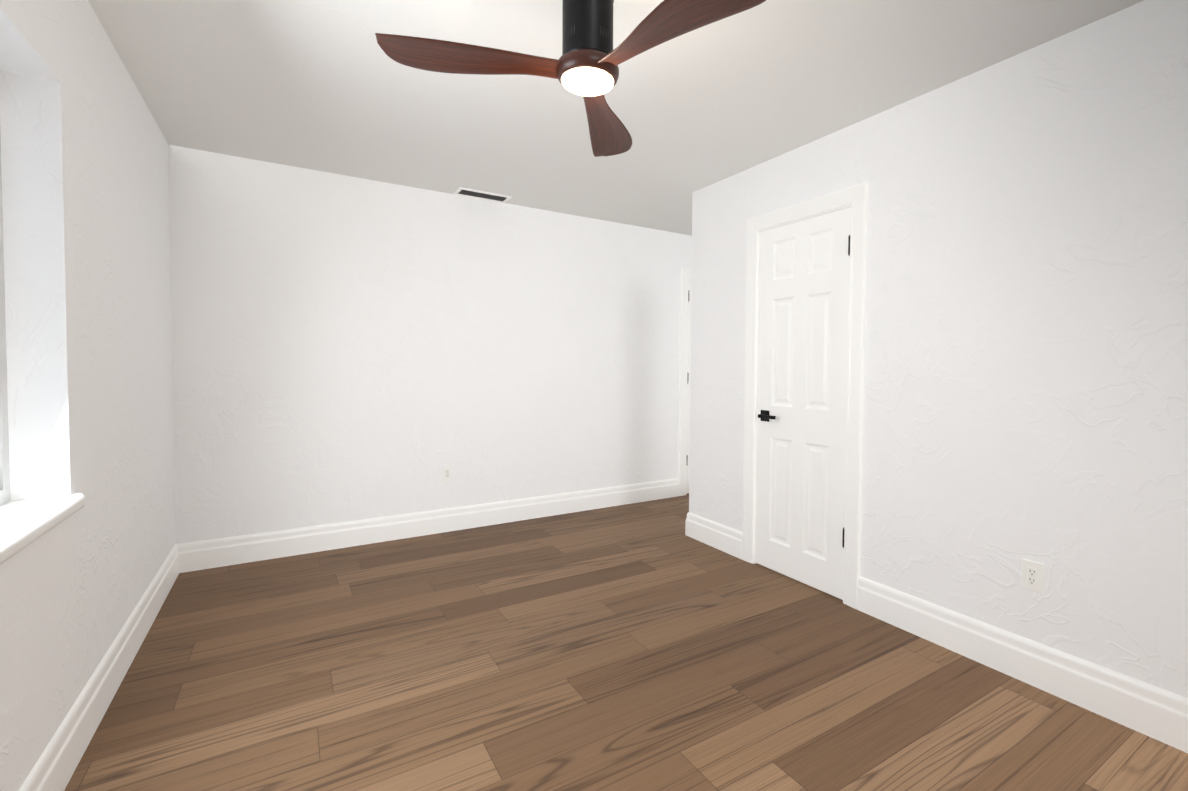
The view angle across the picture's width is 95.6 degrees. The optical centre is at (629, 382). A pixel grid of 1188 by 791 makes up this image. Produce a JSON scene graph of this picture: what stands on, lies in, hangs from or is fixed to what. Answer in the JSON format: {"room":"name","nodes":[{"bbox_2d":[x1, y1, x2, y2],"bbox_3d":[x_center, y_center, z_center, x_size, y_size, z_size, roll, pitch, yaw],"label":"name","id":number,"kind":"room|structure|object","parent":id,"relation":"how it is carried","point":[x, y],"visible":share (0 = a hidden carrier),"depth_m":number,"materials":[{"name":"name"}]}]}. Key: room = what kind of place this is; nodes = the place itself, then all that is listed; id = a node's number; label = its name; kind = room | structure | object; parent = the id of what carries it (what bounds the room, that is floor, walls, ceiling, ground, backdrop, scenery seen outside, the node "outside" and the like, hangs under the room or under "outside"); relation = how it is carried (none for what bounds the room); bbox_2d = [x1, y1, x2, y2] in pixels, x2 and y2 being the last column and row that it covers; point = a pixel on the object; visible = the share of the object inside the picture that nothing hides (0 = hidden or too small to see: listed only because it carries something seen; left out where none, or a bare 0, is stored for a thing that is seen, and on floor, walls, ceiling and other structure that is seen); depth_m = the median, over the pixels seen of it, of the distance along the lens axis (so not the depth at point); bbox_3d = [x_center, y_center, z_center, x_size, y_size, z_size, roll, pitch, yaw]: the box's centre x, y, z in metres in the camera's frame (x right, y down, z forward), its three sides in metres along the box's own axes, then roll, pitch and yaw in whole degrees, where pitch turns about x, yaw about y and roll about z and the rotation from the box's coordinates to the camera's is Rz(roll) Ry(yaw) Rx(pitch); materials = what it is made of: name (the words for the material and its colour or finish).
{"room":"empty bedroom","nodes":[
{"label":"empty bedroom","id":0,"kind":"room"},
{"bbox_2d":[0,0,174,790],"bbox_3d":[-1.459,-0.049,1.035,0.220,2.446,4.923,-1,2,-32],"label":"wall","id":1,"kind":"structure","parent":0,"point":[85,201],"depth_m":1.70,"materials":[{"name":"paint"}]},
{"bbox_2d":[0,132,9,505],"bbox_3d":[-1.587,-0.257,1.152,0.082,1.242,0.910,-1,2,-32],"label":"window","id":2,"kind":"structure","parent":1,"relation":"in","point":[4,471],"depth_m":1.54,"materials":[{"name":"white plastic"}]},
{"bbox_2d":[0,493,84,564],"bbox_3d":[-1.503,0.384,1.227,0.153,0.049,0.970,-1,2,-32],"label":"window sill","id":3,"kind":"structure","parent":1,"relation":"attached to","point":[24,523],"depth_m":1.42,"materials":[{"name":"paint"}]},
{"bbox_2d":[19,543,182,790],"bbox_3d":[-1.368,1.088,1.132,0.017,0.168,4.683,-1,2,-32],"label":"baseboard","id":4,"kind":"structure","parent":1,"relation":"attached to","point":[59,760],"depth_m":1.82,"materials":[{"name":"white paint"}]},
{"bbox_2d":[169,145,691,543],"bbox_3d":[-0.576,-0.144,4.431,4.900,2.446,0.120,-1,2,-32],"label":"wall","id":5,"kind":"structure","parent":0,"point":[346,348],"depth_m":3.70,"materials":[{"name":"paint"}]},
{"bbox_2d":[183,478,678,572],"bbox_3d":[-1.067,1.002,4.079,3.613,0.168,0.017,-1,2,-32],"label":"baseboard","id":6,"kind":"structure","parent":5,"relation":"attached to","point":[220,552],"depth_m":3.74,"materials":[{"name":"white paint"}]},
{"bbox_2d":[442,465,451,481],"bbox_3d":[-1.327,0.665,3.909,0.072,0.116,0.008,-1,2,-32],"label":"electrical outlet","id":7,"kind":"object","parent":5,"relation":"attached to","point":[446,473],"visible":1,"depth_m":3.90,"materials":[{"name":"white plastic"}]},
{"bbox_2d":[678,268,691,495],"bbox_3d":[0.861,-0.001,5.332,1.002,2.130,0.138,-1,2,-32],"label":"door frame","id":8,"kind":"structure","parent":5,"relation":"attached to","point":[686,275],"depth_m":5.03,"materials":[{"name":"white paint"}]},
{"bbox_2d":[686,280,691,493],"bbox_3d":[0.883,0.044,5.282,0.827,2.026,0.089,-1,2,-32],"label":"entry door","id":9,"kind":"structure","parent":5,"relation":"in","point":[688,386],"depth_m":5.09,"materials":[{"name":"white paint"}]},
{"bbox_2d":[88,0,1143,235],"bbox_3d":[0.623,-1.354,2.304,5.120,0.120,4.923,-1,2,-32],"label":"ceiling","id":10,"kind":"structure","parent":0,"point":[329,86],"depth_m":2.36,"materials":[{"name":"paint"}]},
{"bbox_2d":[453,187,511,202],"bbox_3d":[-1.062,-1.351,3.887,0.380,0.008,0.160,-1,2,-32],"label":"ceiling vent","id":11,"kind":"object","parent":10,"relation":"in","point":[467,192],"visible":0.96,"depth_m":3.88,"materials":[{"name":"metal"}]},
{"bbox_2d":[375,0,765,156],"bbox_3d":[-0.210,-1.134,1.707,1.060,0.297,1.175,-1,2,-32],"label":"ceiling fan","id":12,"kind":"object","parent":10,"relation":"hanging from","point":[587,63],"visible":1,"depth_m":1.71,"materials":[{"name":"brown wood"}]},
{"bbox_2d":[64,493,1187,790],"bbox_3d":[0.603,1.200,2.381,5.120,0.100,4.923,-1,2,-32],"label":"floor","id":13,"kind":"structure","parent":0,"point":[648,645],"depth_m":2.03,"materials":[{"name":"brown wood"}]},
{"bbox_2d":[689,0,1187,697],"bbox_3d":[1.472,-0.064,2.304,0.120,2.446,3.700,-1,2,-32],"label":"wall","id":14,"kind":"structure","parent":0,"point":[1027,322],"depth_m":2.10,"materials":[{"name":"paint"}]},
{"bbox_2d":[685,518,686,535],"bbox_3d":[1.172,1.012,4.351,1.811,0.168,0.017,-1,2,-32],"label":"baseboard","id":15,"kind":"structure","parent":14,"relation":"attached to","point":[686,518],"depth_m":3.87,"materials":[{"name":"white paint"}]},
{"bbox_2d":[687,512,742,559],"bbox_3d":[0.569,1.029,3.626,0.017,0.168,0.545,-1,2,-32],"label":"baseboard","id":16,"kind":"structure","parent":14,"relation":"attached to","point":[726,539],"depth_m":3.60,"materials":[{"name":"white paint"}]},
{"bbox_2d":[755,207,850,599],"bbox_3d":[0.948,0.112,3.016,0.089,2.026,0.643,-1,2,-32],"label":"closet door","id":17,"kind":"structure","parent":14,"relation":"in","point":[802,374],"depth_m":3.00,"materials":[{"name":"white paint"}]},
{"bbox_2d":[742,182,867,608],"bbox_3d":[0.991,0.068,3.052,0.138,2.130,0.818,-1,2,-32],"label":"trim","id":18,"kind":"structure","parent":14,"relation":"attached to","point":[855,198],"depth_m":2.75,"materials":[{"name":"white paint"}]},
{"bbox_2d":[857,576,1187,752],"bbox_3d":[1.765,1.094,1.733,0.017,0.168,2.295,-1,2,-32],"label":"baseboard","id":19,"kind":"structure","parent":14,"relation":"attached to","point":[1153,712],"depth_m":2.04,"materials":[{"name":"white paint"}]},
{"bbox_2d":[1021,559,1043,593],"bbox_3d":[1.552,0.748,2.072,0.008,0.116,0.072,-1,2,-32],"label":"electrical outlet","id":20,"kind":"object","parent":14,"relation":"attached to","point":[1032,575],"visible":1,"depth_m":2.07,"materials":[{"name":"white plastic"}]}
]}

